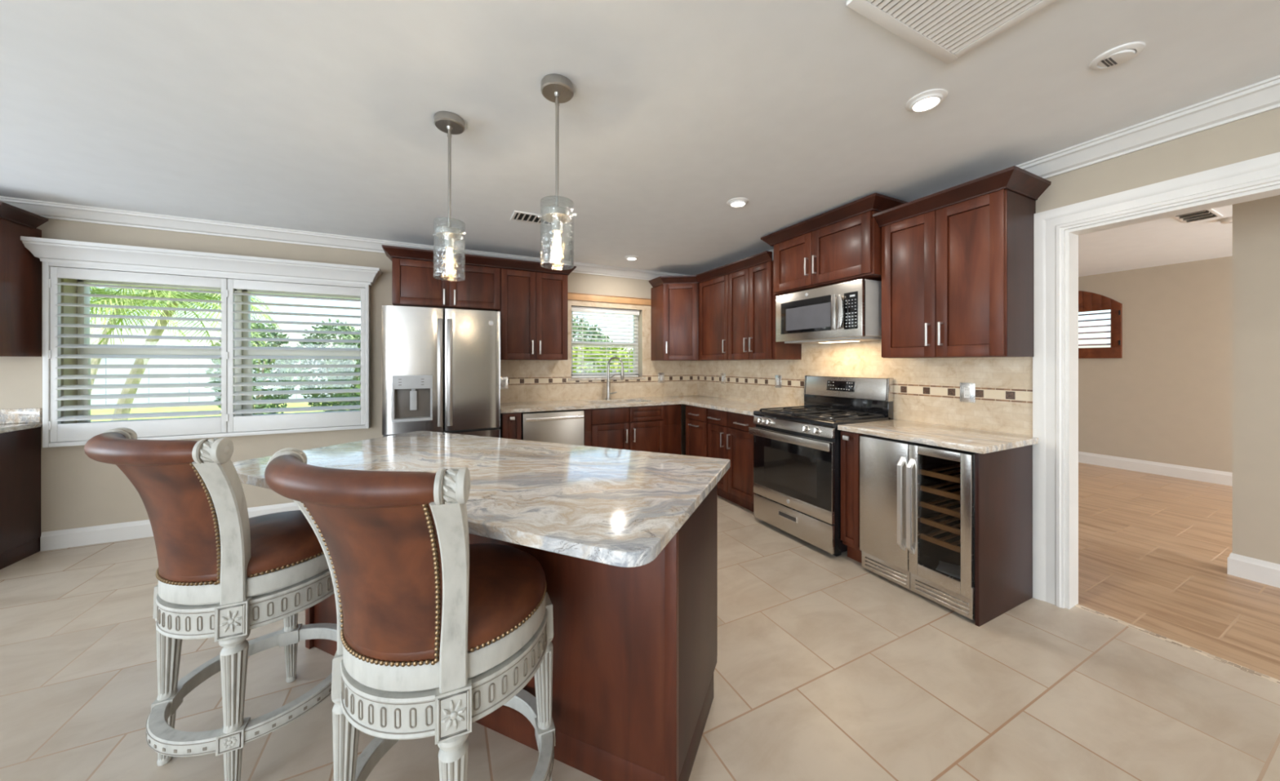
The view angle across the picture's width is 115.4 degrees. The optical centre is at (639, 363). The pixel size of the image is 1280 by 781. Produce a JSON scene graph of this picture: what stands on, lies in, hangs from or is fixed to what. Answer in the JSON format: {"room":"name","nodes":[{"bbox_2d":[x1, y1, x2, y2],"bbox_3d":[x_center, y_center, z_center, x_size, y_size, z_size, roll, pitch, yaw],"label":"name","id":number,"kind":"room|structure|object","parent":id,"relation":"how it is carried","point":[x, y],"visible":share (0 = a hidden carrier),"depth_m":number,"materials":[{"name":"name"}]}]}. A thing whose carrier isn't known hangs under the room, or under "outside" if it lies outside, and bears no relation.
{"room":"kitchen","nodes":[
{"label":"kitchen","id":0,"kind":"room"},
{"bbox_2d":[0,218,697,534],"bbox_3d":[-2.850,0.128,3.696,7.960,2.535,0.208,0,0,-26],"label":"wall","id":1,"kind":"structure","parent":0,"point":[78,491],"depth_m":3.41,"materials":[{"name":"paint"}]},
{"bbox_2d":[0,201,48,356],"bbox_3d":[-4.526,-0.536,2.536,0.904,0.975,0.404,0,0,-26],"label":"upper cabinet","id":2,"kind":"object","parent":1,"relation":"attached to","point":[20,271],"visible":1,"depth_m":2.73,"materials":[{"name":"brown wood"}]},
{"bbox_2d":[40,502,300,551],"bbox_3d":[-3.315,1.270,3.351,2.120,0.130,0.016,0,0,-26],"label":"baseboard","id":3,"kind":"structure","parent":1,"relation":"attached to","point":[69,538],"depth_m":3.02,"materials":[{"name":"white paint"}]},
{"bbox_2d":[20,235,382,448],"bbox_3d":[-3.327,-0.138,3.262,2.090,1.455,0.165,0,0,-26],"label":"surround","id":4,"kind":"object","parent":1,"relation":"attached to","point":[51,252],"visible":0.96,"depth_m":3.13,"materials":[{"name":"white wood"}]},
{"bbox_2d":[77,280,360,422],"bbox_3d":[-3.421,-0.085,3.475,1.840,1.140,0.100,0,0,-26],"label":"window","id":5,"kind":"structure","parent":1,"relation":"in","point":[83,290],"depth_m":3.38,"materials":[{"name":"white paint"}]},
{"bbox_2d":[48,266,227,442],"bbox_3d":[-3.760,-0.065,3.074,0.928,1.244,0.082,0,0,-26],"label":"plantation shutter","id":6,"kind":"object","parent":5,"relation":"attached to","point":[59,432],"visible":1,"depth_m":3.04,"materials":[{"name":"white wood"}]},
{"bbox_2d":[226,279,364,432],"bbox_3d":[-2.925,-0.065,3.486,0.932,1.244,0.082,0,0,-26],"label":"plantation shutter","id":7,"kind":"object","parent":5,"relation":"attached to","point":[303,420],"visible":1,"depth_m":3.46,"materials":[{"name":"white wood"}]},
{"bbox_2d":[391,257,500,311],"bbox_3d":[-1.830,-0.728,3.873,0.905,0.405,0.393,0,0,-26],"label":"upper cabinet","id":8,"kind":"object","parent":1,"relation":"attached to","point":[414,284],"visible":1,"depth_m":3.71,"materials":[{"name":"brown wood"}]},
{"bbox_2d":[382,244,576,275],"bbox_3d":[-1.517,-0.971,3.997,1.713,0.080,0.408,0,0,-26],"label":"crown molding","id":9,"kind":"structure","parent":8,"relation":"on","point":[391,251],"depth_m":3.80,"materials":[{"name":"brown wood"}]},
{"bbox_2d":[499,377,507,389],"bbox_3d":[-1.438,0.205,4.271,0.085,0.125,0.012,0,0,-26],"label":"outlet plate","id":10,"kind":"object","parent":1,"relation":"attached to","point":[503,380],"visible":0.95,"depth_m":4.27,"materials":[{"name":"silver metal"}]},
{"bbox_2d":[502,379,505,386],"bbox_3d":[-1.436,0.205,4.267,0.033,0.068,0.002,0,0,-26],"label":"receptacle","id":11,"kind":"object","parent":10,"relation":"attached to","point":[503,380],"depth_m":4.27,"materials":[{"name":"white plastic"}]},
{"bbox_2d":[498,268,568,359],"bbox_3d":[-1.120,-0.484,4.218,0.670,0.891,0.385,0,0,-26],"label":"upper cabinet","id":12,"kind":"object","parent":1,"relation":"attached to","point":[534,310],"visible":0.97,"depth_m":4.07,"materials":[{"name":"brown wood"}]},
{"bbox_2d":[571,311,638,377],"bbox_3d":[-0.436,-0.247,4.923,0.905,0.835,0.065,0,0,-26],"label":"window","id":13,"kind":"structure","parent":1,"relation":"in","point":[633,319],"depth_m":5.01,"materials":[{"name":"white paint"}]},
{"bbox_2d":[571,306,639,377],"bbox_3d":[-0.407,-0.248,4.847,0.870,0.823,0.057,0,0,-26],"label":"window blind","id":14,"kind":"object","parent":13,"relation":"attached to","point":[574,308],"visible":0.87,"depth_m":4.82,"materials":[{"name":"white plastic"}]},
{"bbox_2d":[568,377,645,380],"bbox_3d":[-0.398,0.180,4.845,0.975,0.026,0.138,0,0,-26],"label":"window sill","id":15,"kind":"structure","parent":1,"relation":"attached to","point":[603,378],"depth_m":4.76,"materials":[{"name":"stone"}]},
{"bbox_2d":[568,292,651,306],"bbox_3d":[-0.382,-0.765,4.798,1.160,0.086,0.017,0,0,-26],"label":"valance","id":16,"kind":"object","parent":1,"relation":"attached to","point":[571,296],"depth_m":4.80,"materials":[{"name":"wood"}]},
{"bbox_2d":[657,373,664,382],"bbox_3d":[0.270,0.180,5.114,0.085,0.125,0.012,0,0,-26],"label":"outlet plate","id":17,"kind":"object","parent":1,"relation":"attached to","point":[660,375],"visible":1,"depth_m":5.11,"materials":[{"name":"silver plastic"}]},
{"bbox_2d":[650,283,702,360],"bbox_3d":[0.565,-0.491,4.959,0.699,0.905,0.547,0,0,-26],"label":"upper cabinet","id":18,"kind":"object","parent":1,"relation":"attached to","point":[674,308],"visible":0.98,"depth_m":4.74,"materials":[{"name":"brown wood"}]},
{"bbox_2d":[648,250,772,288],"bbox_3d":[0.732,-0.977,4.382,0.346,0.080,1.690,0,0,-41],"label":"crown molding","id":19,"kind":"structure","parent":18,"relation":"attached to","point":[765,256],"depth_m":4.32,"materials":[{"name":"brown wood"}]},
{"bbox_2d":[0,0,1279,275],"bbox_3d":[-0.471,-1.200,-1.125,7.960,0.120,11.000,0,0,-26],"label":"ceiling","id":20,"kind":"structure","parent":0,"point":[317,116],"depth_m":1.79,"materials":[{"name":"paint"}]},
{"bbox_2d":[432,111,466,281],"bbox_3d":[-0.888,-0.769,1.887,0.140,0.742,0.134,0,0,-26],"label":"pendant lamp","id":21,"kind":"object","parent":20,"relation":"hanging from","point":[446,122],"visible":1,"depth_m":1.88,"materials":[{"name":"grey metal"}]},
{"bbox_2d":[510,210,551,226],"bbox_3d":[-0.829,-1.133,3.171,0.330,0.014,0.200,0,0,-26],"label":"ceiling vent","id":22,"kind":"object","parent":20,"relation":"in","point":[522,216],"visible":0.61,"depth_m":3.17,"materials":[{"name":"white plastic"}]},
{"bbox_2d":[537,73,577,270],"bbox_3d":[-0.338,-0.769,1.653,0.140,0.742,0.134,0,0,-26],"label":"pendant lamp","id":23,"kind":"object","parent":20,"relation":"hanging from","point":[556,88],"visible":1,"depth_m":1.64,"materials":[{"name":"silver metal"}]},
{"bbox_2d":[624,255,638,260],"bbox_3d":[-0.089,-1.131,4.338,0.152,0.018,0.152,0,0,-26],"label":"recessed light","id":24,"kind":"object","parent":20,"relation":"in","point":[628,257],"visible":1,"depth_m":4.31,"materials":[{"name":"white"}]},
{"bbox_2d":[727,197,749,207],"bbox_3d":[0.690,-1.131,2.850,0.152,0.018,0.152,0,0,-26],"label":"recessed light","id":25,"kind":"object","parent":20,"relation":"in","point":[737,202],"visible":1,"depth_m":2.82,"materials":[{"name":"white"}]},
{"bbox_2d":[905,88,947,111],"bbox_3d":[1.238,-1.131,1.751,0.152,0.018,0.152,0,0,-26],"label":"recessed light","id":26,"kind":"object","parent":20,"relation":"in","point":[927,100],"visible":1,"depth_m":1.73,"materials":[{"name":"white plastic"}]},
{"bbox_2d":[846,0,1056,64],"bbox_3d":[1.030,-1.133,1.144,0.570,0.014,0.570,0,0,-26],"label":"ceiling vent","id":27,"kind":"object","parent":20,"relation":"in","point":[947,30],"visible":1,"depth_m":1.32,"materials":[{"name":"white plastic"}]},
{"bbox_2d":[1088,41,1145,70],"bbox_3d":[1.764,-1.132,1.498,0.136,0.023,0.136,0,0,-26],"label":"ceiling vent","id":28,"kind":"object","parent":20,"relation":"in","point":[1117,55],"visible":1,"depth_m":1.48,"materials":[{"name":"white plastic"}]},
{"bbox_2d":[0,495,1279,780],"bbox_3d":[-0.346,1.365,-1.185,7.930,0.060,10.780,0,0,-26],"label":"floor","id":29,"kind":"structure","parent":0,"point":[828,668],"depth_m":1.65,"materials":[{"name":"tile"}]},
{"bbox_2d":[0,426,40,569],"bbox_3d":[-4.468,0.893,2.418,0.766,0.884,0.664,0,0,-26],"label":"base cabinet","id":30,"kind":"object","parent":29,"relation":"on","point":[20,450],"visible":1,"depth_m":2.74,"materials":[{"name":"brown wood"}]},
{"bbox_2d":[0,408,42,433],"bbox_3d":[-4.478,0.384,2.426,0.795,0.133,0.644,0,0,-26],"label":"countertop","id":31,"kind":"structure","parent":30,"relation":"on","point":[11,420],"depth_m":2.82,"materials":[{"name":"stone"}]},
{"bbox_2d":[84,427,337,780],"bbox_3d":[-1.373,0.772,1.416,0.603,1.126,0.665,0,0,19],"label":"bar stool","id":32,"kind":"object","parent":29,"relation":"on","point":[223,574],"visible":0.83,"depth_m":1.22,"materials":[{"name":"brown leather"}]},
{"bbox_2d":[264,447,555,780],"bbox_3d":[-0.546,0.772,1.093,0.603,1.126,0.665,0,0,20],"label":"bar stool","id":33,"kind":"object","parent":29,"relation":"on","point":[438,632],"visible":1,"depth_m":0.90,"materials":[{"name":"brown leather"}]},
{"bbox_2d":[382,305,499,437],"bbox_3d":[-1.758,0.440,3.629,0.868,1.790,0.815,0,0,-26],"label":"refrigerator","id":34,"kind":"object","parent":29,"relation":"on","point":[441,368],"visible":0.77,"depth_m":3.27,"materials":[{"name":"grey metal"}]},
{"bbox_2d":[498,412,521,439],"bbox_3d":[-1.304,0.893,3.971,0.172,0.884,0.648,0,0,-26],"label":"base cabinet","id":35,"kind":"object","parent":29,"relation":"on","point":[510,424],"visible":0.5,"depth_m":3.71,"materials":[{"name":"brown wood"}]},
{"bbox_2d":[305,483,717,780],"bbox_3d":[-0.616,0.894,1.812,1.832,0.882,0.597,0,0,23],"label":"kitchen island","id":36,"kind":"object","parent":29,"relation":"on","point":[635,649],"visible":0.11,"depth_m":1.29,"materials":[{"name":"brown wood"}]},
{"bbox_2d":[232,431,730,567],"bbox_3d":[-0.680,0.434,1.700,1.924,0.035,0.972,0,0,23],"label":"island countertop","id":37,"kind":"structure","parent":36,"relation":"on","point":[620,508],"depth_m":1.41,"materials":[{"name":"stone"}]},
{"bbox_2d":[520,409,584,445],"bbox_3d":[-0.939,0.899,4.123,0.592,0.872,0.658,0,0,-26],"label":"dishwasher","id":38,"kind":"object","parent":29,"relation":"on","point":[567,426],"visible":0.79,"depth_m":3.88,"materials":[{"name":"silver metal"}]},
{"bbox_2d":[581,404,681,454],"bbox_3d":[-0.164,0.893,4.529,1.130,0.884,0.656,0,0,-26],"label":"base cabinet","id":39,"kind":"object","parent":29,"relation":"on","point":[650,428],"visible":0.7,"depth_m":4.28,"materials":[{"name":"brown wood"}]},
{"bbox_2d":[499,395,799,416],"bbox_3d":[0.010,0.433,3.978,2.563,0.033,1.816,0,0,-26],"label":"countertop","id":40,"kind":"structure","parent":39,"relation":"on","point":[744,407],"depth_m":4.22,"materials":[{"name":"stone"}]},
{"bbox_2d":[605,356,623,399],"bbox_3d":[-0.280,0.168,4.667,0.238,0.498,0.097,0,0,24],"label":"kitchen faucet","id":41,"kind":"object","parent":40,"relation":"on","point":[608,389],"visible":1,"depth_m":4.67,"materials":[{"name":"grey metal"}]},
{"bbox_2d":[597,401,641,404],"bbox_3d":[-0.234,0.559,4.473,0.724,0.216,0.394,0,0,-26],"label":"sink","id":42,"kind":"object","parent":40,"relation":"in","point":[633,402],"visible":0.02,"depth_m":4.68,"materials":[{"name":"silver metal"}]},
{"bbox_2d":[685,404,708,457],"bbox_3d":[0.836,0.893,4.461,0.616,0.884,0.415,0,0,-26],"label":"base cabinet","id":43,"kind":"object","parent":29,"relation":"on","point":[696,420],"visible":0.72,"depth_m":4.32,"materials":[{"name":"brown wood"}]},
{"bbox_2d":[707,408,755,511],"bbox_3d":[1.095,0.893,3.936,0.616,0.884,0.752,0,0,-26],"label":"base cabinet","id":44,"kind":"object","parent":29,"relation":"on","point":[729,437],"visible":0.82,"depth_m":3.78,"materials":[{"name":"brown wood"}]},
{"bbox_2d":[748,375,893,556],"bbox_3d":[1.411,0.721,3.221,0.714,1.228,0.784,0,0,-26],"label":"gas stove","id":45,"kind":"object","parent":29,"relation":"on","point":[797,451],"visible":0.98,"depth_m":3.06,"materials":[{"name":"silver metal"}]},
{"bbox_2d":[753,407,889,428],"bbox_3d":[1.412,0.418,3.221,0.626,0.038,0.776,0,0,-26],"label":"cooktop","id":46,"kind":"object","parent":45,"relation":"in","point":[809,417],"depth_m":3.07,"materials":[{"name":"black metal"}]},
{"bbox_2d":[840,431,866,563],"bbox_3d":[1.648,0.893,2.826,0.608,0.884,0.138,0,0,-26],"label":"base cabinet","id":47,"kind":"object","parent":29,"relation":"on","point":[850,442],"visible":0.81,"depth_m":2.71,"materials":[{"name":"brown wood"}]},
{"bbox_2d":[837,419,1038,453],"bbox_3d":[1.807,0.433,2.520,0.631,0.033,0.824,0,0,-26],"label":"countertop","id":48,"kind":"structure","parent":47,"relation":"on","point":[976,441],"depth_m":2.38,"materials":[{"name":"stone"}]},
{"bbox_2d":[859,435,974,620],"bbox_3d":[1.793,0.890,2.454,0.616,0.850,0.619,0,0,-26],"label":"beverage cooler","id":49,"kind":"object","parent":29,"relation":"on","point":[917,500],"visible":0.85,"depth_m":2.36,"materials":[{"name":"grey metal"}]},
{"bbox_2d":[861,551,973,620],"bbox_3d":[1.568,1.263,2.345,0.016,0.104,0.610,0,0,-26],"label":"grille","id":50,"kind":"object","parent":49,"relation":"attached to","point":[962,604],"depth_m":2.29,"materials":[{"name":"silver metal"}]},
{"bbox_2d":[920,524,960,553],"bbox_3d":[1.853,0.995,2.315,0.412,0.028,0.240,0,0,-26],"label":"shelf","id":51,"kind":"object","parent":49,"relation":"attached to","point":[928,534],"depth_m":2.31,"materials":[{"name":"brown wood"}]},
{"bbox_2d":[920,511,960,535],"bbox_3d":[1.853,0.902,2.315,0.412,0.028,0.240,0,0,-26],"label":"shelf","id":52,"kind":"object","parent":49,"relation":"attached to","point":[928,518],"depth_m":2.31,"materials":[{"name":"brown wood"}]},
{"bbox_2d":[920,493,960,518],"bbox_3d":[1.853,0.810,2.315,0.412,0.028,0.240,0,0,-26],"label":"shelf","id":53,"kind":"object","parent":49,"relation":"attached to","point":[930,502],"depth_m":2.32,"materials":[{"name":"brown wood"}]},
{"bbox_2d":[920,481,960,501],"bbox_3d":[1.853,0.717,2.315,0.412,0.028,0.240,0,0,-26],"label":"shelf","id":54,"kind":"object","parent":49,"relation":"attached to","point":[932,487],"depth_m":2.32,"materials":[{"name":"brown wood"}]},
{"bbox_2d":[920,464,960,483],"bbox_3d":[1.853,0.624,2.315,0.412,0.028,0.240,0,0,-26],"label":"shelf","id":55,"kind":"object","parent":49,"relation":"attached to","point":[931,470],"depth_m":2.34,"materials":[{"name":"brown wood"}]},
{"bbox_2d":[935,560,960,578],"bbox_3d":[1.785,1.163,2.258,0.205,0.012,0.156,0,0,45],"label":"booklet","id":56,"kind":"object","parent":49,"relation":"in","point":[954,571],"visible":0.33,"depth_m":2.28,"materials":[{"name":"paper"}]},
{"bbox_2d":[974,444,1032,626],"bbox_3d":[1.972,0.893,2.185,0.577,0.884,0.019,0,0,-26],"label":"cabinet end panel","id":57,"kind":"object","parent":29,"relation":"on","point":[1003,479],"visible":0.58,"depth_m":2.15,"materials":[{"name":"brown wood"}]},
{"bbox_2d":[697,107,1279,436],"bbox_3d":[3.153,0.110,0.652,0.128,2.570,10.980,0,0,-26],"label":"wall","id":58,"kind":"structure","parent":0,"point":[926,390],"depth_m":2.54,"materials":[{"name":"tile"}]},
{"bbox_2d":[0,75,1279,279],"bbox_3d":[-0.400,-1.091,-1.156,7.860,0.098,10.680,0,0,-26],"label":"crown molding","id":59,"kind":"structure","parent":58,"relation":"attached to","point":[1262,96],"depth_m":2.79,"materials":[{"name":"white paint"}]},
{"bbox_2d":[698,274,730,360],"bbox_3d":[0.943,-0.491,4.549,0.385,0.905,0.535,0,0,-26],"label":"upper cabinet","id":60,"kind":"object","parent":58,"relation":"attached to","point":[713,293],"visible":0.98,"depth_m":4.47,"materials":[{"name":"brown wood"}]},
{"bbox_2d":[720,373,725,383],"bbox_3d":[0.997,0.180,4.863,0.012,0.125,0.085,0,0,-26],"label":"outlet plate","id":61,"kind":"object","parent":58,"relation":"attached to","point":[722,375],"visible":1,"depth_m":4.86,"materials":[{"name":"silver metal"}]},
{"bbox_2d":[728,260,801,359],"bbox_3d":[1.205,-0.491,4.017,0.385,0.905,0.648,0,0,-26],"label":"upper cabinet","id":62,"kind":"object","parent":58,"relation":"attached to","point":[751,296],"visible":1,"depth_m":3.89,"materials":[{"name":"brown wood"}]},
{"bbox_2d":[774,375,781,387],"bbox_3d":[1.389,0.180,4.070,0.012,0.125,0.085,0,0,-26],"label":"outlet plate","id":63,"kind":"object","parent":58,"relation":"attached to","point":[777,378],"visible":1,"depth_m":4.07,"materials":[{"name":"silver metal"}]},
{"bbox_2d":[760,192,907,295],"bbox_3d":[1.530,-0.865,3.233,0.497,0.510,1.061,0,0,-26],"label":"upper cabinet","id":64,"kind":"object","parent":58,"relation":"attached to","point":[842,244],"visible":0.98,"depth_m":3.02,"materials":[{"name":"brown wood"}]},
{"bbox_2d":[775,279,881,344],"bbox_3d":[1.534,-0.380,3.232,0.472,0.414,0.800,0,0,-26],"label":"microwave oven","id":65,"kind":"object","parent":64,"relation":"attached to","point":[851,311],"visible":0.99,"depth_m":3.01,"materials":[{"name":"silver metal"}]},
{"bbox_2d":[871,165,1051,358],"bbox_3d":[1.924,-0.526,2.526,0.418,0.975,0.813,0,0,-26],"label":"upper cabinet","id":66,"kind":"object","parent":58,"relation":"attached to","point":[957,261],"visible":1,"depth_m":2.34,"materials":[{"name":"brown wood"}]},
{"bbox_2d":[960,382,975,403],"bbox_3d":[2.110,0.187,2.608,0.012,0.125,0.085,0,0,-26],"label":"outlet plate","id":67,"kind":"object","parent":58,"relation":"attached to","point":[967,390],"visible":1,"depth_m":2.60,"materials":[{"name":"silver metal"}]},
{"bbox_2d":[964,387,969,398],"bbox_3d":[2.106,0.187,2.606,0.002,0.068,0.033,0,0,-26],"label":"receptacle","id":68,"kind":"object","parent":67,"relation":"attached to","point":[966,390],"depth_m":2.61,"materials":[{"name":"white plastic"}]},
{"bbox_2d":[1032,151,1279,609],"bbox_3d":[2.772,0.241,1.399,0.150,2.188,2.101,0,0,-26],"label":"door frame","id":69,"kind":"structure","parent":58,"relation":"attached to","point":[1057,231],"depth_m":2.21,"materials":[{"name":"white paint"}]},
{"bbox_2d":[1078,256,1232,472],"bbox_3d":[6.575,0.110,4.359,0.150,2.570,7.400,0,0,-26],"label":"wall","id":70,"kind":"structure","parent":0,"point":[1168,399],"depth_m":4.81,"materials":[{"name":"paint"}]},
{"bbox_2d":[1078,290,1122,358],"bbox_3d":[5.870,-0.534,5.573,0.076,0.929,1.016,0,0,-26],"label":"shutter","id":71,"kind":"object","parent":70,"relation":"attached to","point":[1087,301],"visible":0.52,"depth_m":5.25,"materials":[{"name":"brown wood"}]},
{"bbox_2d":[1078,451,1232,486],"bbox_3d":[6.500,1.262,4.322,0.016,0.146,7.200,0,0,-26],"label":"baseboard","id":72,"kind":"structure","parent":70,"relation":"attached to","point":[1221,477],"depth_m":4.85,"materials":[{"name":"white paint"}]},
{"bbox_2d":[1078,204,1232,276],"bbox_3d":[4.499,-1.225,3.335,4.780,0.100,7.400,0,0,-26],"label":"ceiling","id":73,"kind":"structure","parent":0,"point":[1169,240],"depth_m":3.99,"materials":[{"name":"paint"}]},
{"bbox_2d":[1172,208,1222,223],"bbox_3d":[4.346,-1.168,3.170,0.520,0.032,0.180,0,0,-26],"label":"ceiling vent","id":74,"kind":"object","parent":73,"relation":"in","point":[1210,213],"visible":0.54,"depth_m":3.20,"materials":[{"name":"white plastic"}]},
{"bbox_2d":[1219,216,1232,223],"bbox_3d":[4.771,-1.157,3.257,0.120,0.037,0.120,0,0,-26],"label":"smoke detector","id":75,"kind":"object","parent":73,"relation":"attached to","point":[1228,220],"visible":0.6,"depth_m":3.26,"materials":[{"name":"white plastic"}]},
{"bbox_2d":[1074,604,1279,684],"bbox_3d":[2.405,1.365,2.246,0.040,0.061,7.100,0,0,-26],"label":"threshold","id":76,"kind":"object","parent":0,"point":[1215,658],"depth_m":1.91,"materials":[{"name":"tile"}]},
{"bbox_2d":[1078,462,1279,680],"bbox_3d":[4.454,1.365,3.313,4.580,0.060,7.200,0,0,-26],"label":"floor","id":77,"kind":"structure","parent":0,"point":[1154,550],"depth_m":2.65,"materials":[{"name":"brown wood"}]},
{"bbox_2d":[1232,195,1279,564],"bbox_3d":[4.519,0.110,1.135,0.130,2.570,3.236,0,0,-26],"label":"wall partition","id":78,"kind":"structure","parent":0,"point":[1255,223],"depth_m":2.48,"materials":[{"name":"paint"}]},
{"bbox_2d":[1226,551,1279,588],"bbox_3d":[4.509,1.267,1.139,0.146,0.136,3.252,0,0,-26],"label":"baseboard","id":79,"kind":"structure","parent":78,"relation":"attached to","point":[1255,570],"depth_m":2.48,"materials":[{"name":"white paint"}]},
{"label":"outside","id":80,"kind":"structure","parent":0,"visible":0},
{"bbox_2d":[90,386,354,421],"bbox_3d":[-11.018,1.560,22.330,80.000,0.150,40.200,0,0,-26],"label":"ground","id":81,"kind":"structure","parent":80,"point":[153,410],"depth_m":12.93,"materials":[{"name":"green plant"}]},
{"bbox_2d":[89,286,221,394],"bbox_3d":[-11.670,-0.136,9.136,3.335,3.250,2.982,0,0,-26],"label":"palm tree","id":82,"kind":"object","parent":81,"relation":"on","point":[95,361],"visible":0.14,"depth_m":9.02,"materials":[{"name":"green plant"}]},
{"bbox_2d":[89,284,283,420],"bbox_3d":[-7.430,0.098,6.305,2.867,2.787,3.164,0,0,-42],"label":"palm tree","id":83,"kind":"object","parent":81,"relation":"on","point":[163,294],"visible":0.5,"depth_m":6.16,"materials":[{"name":"green plant"}]},
{"bbox_2d":[202,318,302,414],"bbox_3d":[-8.916,0.236,9.420,1.669,2.583,1.597,0,0,-26],"label":"bush","id":84,"kind":"object","parent":81,"relation":"on","point":[280,362],"visible":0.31,"depth_m":9.33,"materials":[{"name":"green plant"}]},
{"bbox_2d":[292,318,360,411],"bbox_3d":[-8.886,0.074,11.887,2.096,2.830,1.815,0,0,-26],"label":"bush","id":85,"kind":"object","parent":81,"relation":"on","point":[340,328],"visible":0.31,"depth_m":11.42,"materials":[{"name":"green plant"}]},
{"bbox_2d":[90,358,590,404],"bbox_3d":[-17.818,0.535,13.511,34.400,1.800,0.100,0,0,-26],"label":"fence","id":86,"kind":"object","parent":81,"relation":"on","point":[104,361],"visible":0.02,"depth_m":14.10,"materials":[{"name":"white plastic"}]},
{"bbox_2d":[323,328,360,411],"bbox_3d":[-7.126,0.281,10.515,1.735,2.416,1.608,0,0,-26],"label":"bush","id":87,"kind":"object","parent":81,"relation":"on","point":[357,345],"visible":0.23,"depth_m":10.03,"materials":[{"name":"green plant"}]},
{"bbox_2d":[573,315,610,372],"bbox_3d":[-3.330,-0.322,16.151,5.125,3.632,3.270,0,0,-26],"label":"bush","id":88,"kind":"object","parent":81,"relation":"on","point":[575,320],"visible":0.06,"depth_m":16.16,"materials":[{"name":"green plant"}]},
{"bbox_2d":[573,340,632,373],"bbox_3d":[-1.002,0.470,9.548,3.167,2.074,2.040,0,0,-26],"label":"shrub","id":89,"kind":"object","parent":81,"relation":"on","point":[575,348],"visible":0.1,"depth_m":9.20,"materials":[{"name":"green plant"}]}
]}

